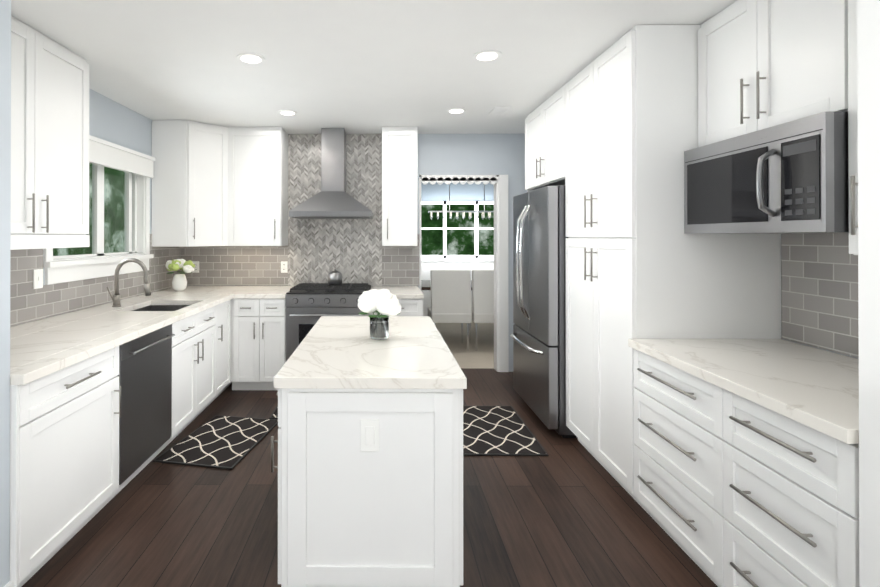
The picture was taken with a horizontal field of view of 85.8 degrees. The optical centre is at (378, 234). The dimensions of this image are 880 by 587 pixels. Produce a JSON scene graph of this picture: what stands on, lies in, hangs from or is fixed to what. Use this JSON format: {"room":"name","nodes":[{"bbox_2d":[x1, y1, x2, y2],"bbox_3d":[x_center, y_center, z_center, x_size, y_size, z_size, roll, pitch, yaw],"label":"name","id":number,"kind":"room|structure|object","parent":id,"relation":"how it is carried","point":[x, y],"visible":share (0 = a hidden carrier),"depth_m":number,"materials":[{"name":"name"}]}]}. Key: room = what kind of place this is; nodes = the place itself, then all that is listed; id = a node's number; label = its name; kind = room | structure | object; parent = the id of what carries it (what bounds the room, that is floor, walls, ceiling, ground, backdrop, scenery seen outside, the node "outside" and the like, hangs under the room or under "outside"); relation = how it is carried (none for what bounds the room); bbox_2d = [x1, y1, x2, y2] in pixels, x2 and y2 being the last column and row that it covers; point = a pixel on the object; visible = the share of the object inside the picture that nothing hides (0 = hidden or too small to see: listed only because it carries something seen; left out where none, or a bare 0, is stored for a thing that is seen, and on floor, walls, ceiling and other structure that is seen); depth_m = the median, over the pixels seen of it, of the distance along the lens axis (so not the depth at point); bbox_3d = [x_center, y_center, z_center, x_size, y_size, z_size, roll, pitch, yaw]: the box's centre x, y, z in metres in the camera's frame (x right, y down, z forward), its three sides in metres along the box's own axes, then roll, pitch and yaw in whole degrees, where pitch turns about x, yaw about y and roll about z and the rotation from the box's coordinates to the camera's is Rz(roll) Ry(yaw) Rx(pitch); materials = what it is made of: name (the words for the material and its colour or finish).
{"room":"kitchen","nodes":[
{"label":"kitchen","id":0,"kind":"room"},
{"bbox_2d":[0,0,19,586],"bbox_3d":[-1.476,0.168,-0.297,0.120,2.530,4.158,0,0,1],"label":"wall","id":1,"kind":"structure","parent":0,"point":[5,5],"depth_m":1.76,"materials":[{"name":"paint"}]},
{"bbox_2d":[4,581,12,586],"bbox_3d":[-1.409,1.368,-0.302,0.014,0.130,4.158,0,0,1],"label":"baseboard","id":2,"kind":"structure","parent":1,"relation":"attached to","point":[9,584],"depth_m":1.76,"materials":[{"name":"white wood"}]},
{"bbox_2d":[23,88,151,323],"bbox_3d":[-2.196,0.182,3.421,0.120,2.530,3.440,0,0,1],"label":"wall","id":3,"kind":"structure","parent":0,"point":[112,121],"depth_m":3.87,"materials":[{"name":"blue paint"}]},
{"bbox_2d":[10,16,89,249],"bbox_3d":[-1.950,-0.505,2.352,0.387,1.157,1.119,0,0,1],"label":"upper cabinet","id":4,"kind":"object","parent":3,"relation":"attached to","point":[49,143],"visible":1,"depth_m":2.55,"materials":[{"name":"white wood"}]},
{"bbox_2d":[10,234,179,326],"bbox_3d":[-2.133,0.261,3.401,0.008,0.548,3.221,0,0,1],"label":"wall tile","id":5,"kind":"structure","parent":3,"relation":"attached to","point":[28,303],"depth_m":3.21,"materials":[{"name":"grey tile"}]},
{"bbox_2d":[33,269,42,288],"bbox_3d":[-2.126,0.275,2.937,0.013,0.120,0.075,0,0,1],"label":"electrical outlet plate","id":6,"kind":"object","parent":5,"relation":"attached to","point":[37,278],"depth_m":2.93,"materials":[{"name":"white plastic"}]},
{"bbox_2d":[43,163,153,284],"bbox_3d":[-2.162,-0.199,3.667,0.155,1.045,1.350,0,0,1],"label":"window","id":7,"kind":"structure","parent":3,"relation":"in","point":[98,262],"depth_m":3.75,"materials":[{"name":"white wood"}]},
{"bbox_2d":[89,135,154,177],"bbox_3d":[-2.088,-0.619,3.673,0.056,0.185,1.300,0,0,1],"label":"window valance","id":8,"kind":"object","parent":7,"relation":"attached to","point":[102,152],"visible":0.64,"depth_m":3.76,"materials":[{"name":"white"}]},
{"bbox_2d":[22,321,717,586],"bbox_3d":[-0.208,1.477,3.308,8.000,0.060,11.400,0,0,1],"label":"floor","id":9,"kind":"structure","parent":0,"point":[569,512],"depth_m":2.35,"materials":[{"name":"brown wood"}]},
{"bbox_2d":[10,346,125,586],"bbox_3d":[-1.755,1.007,2.133,0.783,0.870,0.697,0,0,1],"label":"base cabinet","id":10,"kind":"object","parent":9,"relation":"on","point":[108,402],"depth_m":2.05,"materials":[{"name":"wood"}]},
{"bbox_2d":[10,294,233,385],"bbox_3d":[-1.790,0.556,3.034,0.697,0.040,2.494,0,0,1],"label":"countertop","id":11,"kind":"structure","parent":10,"relation":"on","point":[29,341],"depth_m":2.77,"materials":[{"name":"white stone"}]},
{"bbox_2d":[107,258,150,306],"bbox_3d":[-1.843,0.355,3.476,0.287,0.362,0.121,0,0,1],"label":"faucet","id":12,"kind":"object","parent":11,"relation":"on","point":[115,298],"visible":1,"depth_m":3.49,"materials":[{"name":"silver metal"}]},
{"bbox_2d":[126,322,177,484],"bbox_3d":[-1.749,1.010,2.786,0.783,0.870,0.732,0,0,1],"label":"dishwasher","id":13,"kind":"object","parent":9,"relation":"on","point":[152,360],"depth_m":2.81,"materials":[{"name":"metal"}]},
{"bbox_2d":[134,302,221,434],"bbox_3d":[-1.742,1.013,3.520,0.783,0.870,0.858,0,0,1],"label":"base cabinet","id":14,"kind":"object","parent":9,"relation":"on","point":[200,336],"depth_m":3.59,"materials":[{"name":"wood"}]},
{"bbox_2d":[153,415,277,469],"bbox_3d":[-1.098,1.441,3.316,0.544,0.010,0.774,0,0,11],"label":"rug","id":15,"kind":"object","parent":9,"relation":"on","point":[224,442],"visible":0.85,"depth_m":3.24,"materials":[{"name":"black fabric"}]},
{"bbox_2d":[222,302,229,391],"bbox_3d":[-1.737,1.015,4.063,0.783,0.870,0.437,0,0,1],"label":"base cabinet","id":16,"kind":"object","parent":9,"relation":"on","point":[225,305],"depth_m":4.17,"materials":[{"name":"wood"}]},
{"bbox_2d":[230,298,285,389],"bbox_3d":[-1.106,1.017,4.618,0.522,0.870,0.774,0,0,1],"label":"base cabinet","id":17,"kind":"object","parent":9,"relation":"on","point":[257,325],"depth_m":4.29,"materials":[{"name":"wood"}]},
{"bbox_2d":[154,286,293,297],"bbox_3d":[-1.484,0.562,4.640,1.279,0.040,0.724,0,0,1],"label":"countertop","id":18,"kind":"structure","parent":17,"relation":"on","point":[238,291],"depth_m":4.48,"materials":[{"name":"white stone"}]},
{"bbox_2d":[165,259,194,290],"bbox_3d":[-1.917,0.385,4.548,0.280,0.310,0.246,0,0,1],"label":"flowers","id":19,"kind":"object","parent":18,"relation":"on","point":[179,282],"visible":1,"depth_m":4.50,"materials":[{"name":"white ceramic"}]},
{"bbox_2d":[269,405,277,418],"bbox_3d":[-0.397,1.443,3.915,0.914,0.010,0.474,0,0,1],"label":"area rug","id":20,"kind":"object","parent":9,"relation":"on","point":[274,414],"visible":0.15,"depth_m":3.75,"materials":[{"name":"black fabric"}]},
{"bbox_2d":[285,283,370,360],"bbox_3d":[-0.461,0.976,4.593,0.760,0.952,0.796,0,0,1],"label":"range","id":21,"kind":"object","parent":9,"relation":"on","point":[308,305],"visible":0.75,"depth_m":4.26,"materials":[{"name":"silver metal"}]},
{"bbox_2d":[328,269,342,284],"bbox_3d":[-0.435,0.422,4.724,0.150,0.154,0.150,0,0,1],"label":"kettle","id":22,"kind":"object","parent":21,"relation":"on","point":[334,277],"visible":1,"depth_m":4.67,"materials":[{"name":"silver metal"}]},
{"bbox_2d":[271,330,462,586],"bbox_3d":[-0.044,1.008,2.405,0.746,0.870,1.307,0,0,1],"label":"kitchen island","id":23,"kind":"object","parent":9,"relation":"on","point":[369,441],"depth_m":1.76,"materials":[{"name":"wood"}]},
{"bbox_2d":[274,316,466,391],"bbox_3d":[-0.025,0.553,2.415,0.716,0.040,1.350,0,0,1],"label":"island countertop","id":24,"kind":"structure","parent":23,"relation":"on","point":[338,351],"depth_m":2.00,"materials":[{"name":"white stone"}]},
{"bbox_2d":[358,289,401,339],"bbox_3d":[0.006,0.406,2.429,0.228,0.254,0.237,0,0,1],"label":"flowers","id":25,"kind":"object","parent":24,"relation":"on","point":[382,301],"visible":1,"depth_m":2.38,"materials":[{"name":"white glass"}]},
{"bbox_2d":[370,286,423,315],"bbox_3d":[0.168,0.997,4.616,0.492,0.910,0.754,0,0,1],"label":"base cabinet","id":26,"kind":"object","parent":9,"relation":"on","point":[410,298],"visible":0.21,"depth_m":4.28,"materials":[{"name":"wood"}]},
{"bbox_2d":[421,280,471,289],"bbox_3d":[1.298,1.079,6.746,1.850,0.760,1.000,0,0,1],"label":"dining table","id":27,"kind":"object","parent":9,"relation":"on","point":[425,284],"depth_m":6.54,"materials":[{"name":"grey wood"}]},
{"bbox_2d":[428,270,471,350],"bbox_3d":[0.912,0.950,6.080,0.500,1.015,0.520,0,0,1],"label":"dining chair","id":28,"kind":"object","parent":9,"relation":"on","point":[450,296],"visible":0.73,"depth_m":5.85,"materials":[{"name":"fabric"}]},
{"bbox_2d":[469,270,493,350],"bbox_3d":[1.437,0.949,6.075,0.500,1.015,0.520,0,0,1],"label":"dining chair","id":29,"kind":"object","parent":9,"relation":"on","point":[483,296],"visible":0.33,"depth_m":5.85,"materials":[{"name":"fabric"}]},
{"bbox_2d":[463,406,548,455],"bbox_3d":[0.799,1.442,3.509,0.634,0.010,0.884,0,0,1],"label":"rug","id":30,"kind":"object","parent":9,"relation":"on","point":[496,431],"visible":0.67,"depth_m":3.38,"materials":[{"name":"black fabric"}]},
{"bbox_2d":[510,185,577,437],"bbox_3d":[1.587,0.548,3.765,0.939,1.800,0.901,0,0,1],"label":"refrigerator","id":31,"kind":"object","parent":9,"relation":"on","point":[538,335],"visible":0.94,"depth_m":3.46,"materials":[{"name":"silver metal"}]},
{"bbox_2d":[561,25,780,514],"bbox_3d":[1.695,0.182,2.860,0.762,2.528,0.890,0,0,1],"label":"tall cabinet","id":32,"kind":"object","parent":9,"relation":"on","point":[611,134],"depth_m":2.43,"materials":[{"name":"white wood"}]},
{"bbox_2d":[628,339,858,586],"bbox_3d":[1.666,0.986,1.840,0.800,0.910,1.139,0,0,1],"label":"base cabinet","id":33,"kind":"object","parent":9,"relation":"on","point":[746,462],"visible":1,"depth_m":1.72,"materials":[{"name":"wood"}]},
{"bbox_2d":[11,0,736,133],"bbox_3d":[-0.208,-1.123,3.317,8.000,0.080,11.400,0,0,1],"label":"ceiling","id":34,"kind":"structure","parent":0,"point":[362,66],"depth_m":2.81,"materials":[{"name":"white paint"}]},
{"bbox_2d":[237,53,264,63],"bbox_3d":[-0.782,-1.080,2.883,0.168,0.009,0.168,0,0,-8],"label":"recessed light","id":35,"kind":"object","parent":34,"relation":"in","point":[249,58],"depth_m":2.86,"materials":[{"name":"white plastic"}]},
{"bbox_2d":[278,110,296,115],"bbox_3d":[-0.800,-1.075,4.143,0.168,0.009,0.168,0,0,-26],"label":"recessed light","id":36,"kind":"object","parent":34,"relation":"in","point":[283,112],"depth_m":4.12,"materials":[{"name":"white"}]},
{"bbox_2d":[447,108,465,113],"bbox_3d":[0.679,-1.076,4.079,0.168,0.009,0.168,0,0,-26],"label":"recessed light","id":37,"kind":"object","parent":34,"relation":"in","point":[454,110],"depth_m":4.06,"materials":[{"name":"white"}]},
{"bbox_2d":[428,184,493,219],"bbox_3d":[1.273,-0.644,6.753,1.100,0.848,0.180,0,0,1],"label":"dining chandelier","id":38,"kind":"object","parent":34,"relation":"hanging from","point":[464,212],"visible":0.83,"depth_m":6.74,"materials":[{"name":"silver metal"}]},
{"bbox_2d":[473,50,501,61],"bbox_3d":[0.658,-1.080,2.840,0.168,0.009,0.168,0,0,-26],"label":"recessed light","id":39,"kind":"object","parent":34,"relation":"in","point":[480,56],"depth_m":2.82,"materials":[{"name":"white"}]},
{"bbox_2d":[488,106,510,114],"bbox_3d":[1.049,-1.075,4.076,0.140,0.010,0.260,0,0,1],"label":"ceiling vent","id":40,"kind":"object","parent":34,"relation":"in","point":[499,110],"visible":0.98,"depth_m":4.05,"materials":[{"name":"white metal"}]},
{"bbox_2d":[421,181,493,315],"bbox_3d":[0.938,0.201,8.363,6.040,2.530,0.120,0,0,1],"label":"wall","id":41,"kind":"structure","parent":0,"point":[436,191],"depth_m":8.29,"materials":[{"name":"blue paint"}]},
{"bbox_2d":[421,201,493,279],"bbox_3d":[1.437,0.160,8.298,1.860,1.510,0.120,0,0,1],"label":"window","id":42,"kind":"structure","parent":41,"relation":"in","point":[445,261],"depth_m":8.28,"materials":[{"name":"white wood"}]},
{"bbox_2d":[418,134,526,371],"bbox_3d":[-0.012,0.188,5.061,4.460,2.530,0.120,0,0,1],"label":"wall","id":43,"kind":"structure","parent":0,"point":[471,154],"depth_m":4.99,"materials":[{"name":"blue paint"}]},
{"bbox_2d":[151,120,287,246],"bbox_3d":[-1.544,-0.482,4.700,1.157,1.187,0.628,0,0,1],"label":"upper cabinet","id":44,"kind":"object","parent":43,"relation":"attached to","point":[214,185],"visible":1,"depth_m":4.61,"materials":[{"name":"white wood"}]},
{"bbox_2d":[180,234,418,285],"bbox_3d":[-0.840,0.267,5.004,2.550,0.548,0.008,0,0,1],"label":"wall tile","id":45,"kind":"structure","parent":43,"relation":"attached to","point":[239,265],"depth_m":5.00,"materials":[{"name":"grey tile"}]},
{"bbox_2d":[192,261,198,272],"bbox_3d":[-1.948,0.343,5.004,0.070,0.120,0.009,0,0,1],"label":"electrical outlet plate","id":46,"kind":"object","parent":45,"relation":"attached to","point":[196,269],"depth_m":5.00,"materials":[{"name":"white plastic"}]},
{"bbox_2d":[281,261,287,272],"bbox_3d":[-1.003,0.343,4.996,0.070,0.120,0.009,0,0,1],"label":"electrical outlet plate","id":47,"kind":"object","parent":45,"relation":"attached to","point":[284,264],"depth_m":4.99,"materials":[{"name":"white plastic"}]},
{"bbox_2d":[289,128,372,218],"bbox_3d":[-0.460,-0.622,4.753,0.800,0.906,0.489,0,0,1],"label":"range hood","id":48,"kind":"object","parent":43,"relation":"attached to","point":[332,199],"visible":1,"depth_m":4.72,"materials":[{"name":"silver metal"}]},
{"bbox_2d":[288,134,381,285],"bbox_3d":[-0.463,-0.267,5.003,1.000,1.616,0.008,0,0,1],"label":"wall tile","id":49,"kind":"structure","parent":43,"relation":"attached to","point":[320,250],"depth_m":5.00,"materials":[{"name":"grey tile"}]},
{"bbox_2d":[382,127,417,245],"bbox_3d":[0.213,-0.481,4.805,0.355,1.187,0.388,0,0,1],"label":"upper cabinet","id":50,"kind":"object","parent":43,"relation":"attached to","point":[399,186],"visible":1,"depth_m":4.66,"materials":[{"name":"white wood"}]},
{"bbox_2d":[421,177,496,184],"bbox_3d":[0.857,-0.575,4.981,0.800,0.082,0.022,0,0,1],"label":"valance","id":51,"kind":"object","parent":43,"relation":"attached to","point":[461,180],"visible":0.98,"depth_m":4.97,"materials":[{"name":"white"}]},
{"bbox_2d":[419,175,508,371],"bbox_3d":[0.907,0.408,5.049,0.941,2.091,0.150,0,0,1],"label":"trim","id":52,"kind":"structure","parent":43,"relation":"attached to","point":[501,335],"depth_m":4.97,"materials":[{"name":"white wood"}]},
{"bbox_2d":[783,339,858,358],"bbox_3d":[2.141,0.181,3.135,0.120,2.530,3.932,0,0,1],"label":"wall","id":53,"kind":"structure","parent":0,"point":[822,349],"depth_m":2.19,"materials":[{"name":"grey tile"}]},
{"bbox_2d":[525,88,560,191],"bbox_3d":[1.703,-0.740,3.779,0.762,0.678,0.940,0,0,1],"label":"upper cabinet","id":54,"kind":"object","parent":53,"relation":"attached to","point":[543,124],"depth_m":3.73,"materials":[{"name":"white wood"}]},
{"bbox_2d":[698,0,857,254],"bbox_3d":[1.832,-0.507,1.844,0.467,1.157,1.139,0,0,1],"label":"upper cabinet","id":55,"kind":"object","parent":53,"relation":"attached to","point":[763,64],"visible":0.81,"depth_m":1.93,"materials":[{"name":"white wood"}]},
{"bbox_2d":[684,111,848,233],"bbox_3d":[1.777,-0.219,2.023,0.564,0.422,0.770,0,0,1],"label":"microwave","id":56,"kind":"object","parent":55,"relation":"attached to","point":[788,177],"visible":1,"depth_m":1.84,"materials":[{"name":"silver metal"}]},
{"bbox_2d":[781,233,858,357],"bbox_3d":[2.065,0.010,1.839,0.008,1.038,1.137,0,0,1],"label":"wall tile","id":57,"kind":"structure","parent":53,"relation":"attached to","point":[819,290],"depth_m":2.19,"materials":[{"name":"grey tile"}]},
{"bbox_3d":[1.727,0.167,-0.576,0.880,2.530,3.658,0,0,1],"label":"wall","id":58,"kind":"structure","parent":0,"visible":0},
{"bbox_2d":[857,0,879,586],"bbox_3d":[1.278,0.167,-0.572,0.018,2.530,3.658,0,0,1],"label":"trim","id":59,"kind":"structure","parent":58,"relation":"attached to","point":[868,41],"depth_m":1.23,"materials":[{"name":"white"}]},
{"label":"outside","id":60,"kind":"structure","parent":0,"visible":0},
{"bbox_2d":[53,163,124,255],"bbox_3d":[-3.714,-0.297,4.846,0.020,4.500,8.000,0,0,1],"label":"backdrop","id":61,"kind":"structure","parent":60,"point":[119,203],"depth_m":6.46,"materials":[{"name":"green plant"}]},
{"bbox_2d":[421,205,493,254],"bbox_3d":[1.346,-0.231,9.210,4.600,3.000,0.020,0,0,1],"label":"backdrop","id":62,"kind":"structure","parent":60,"point":[460,242],"depth_m":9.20,"materials":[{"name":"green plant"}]}
]}

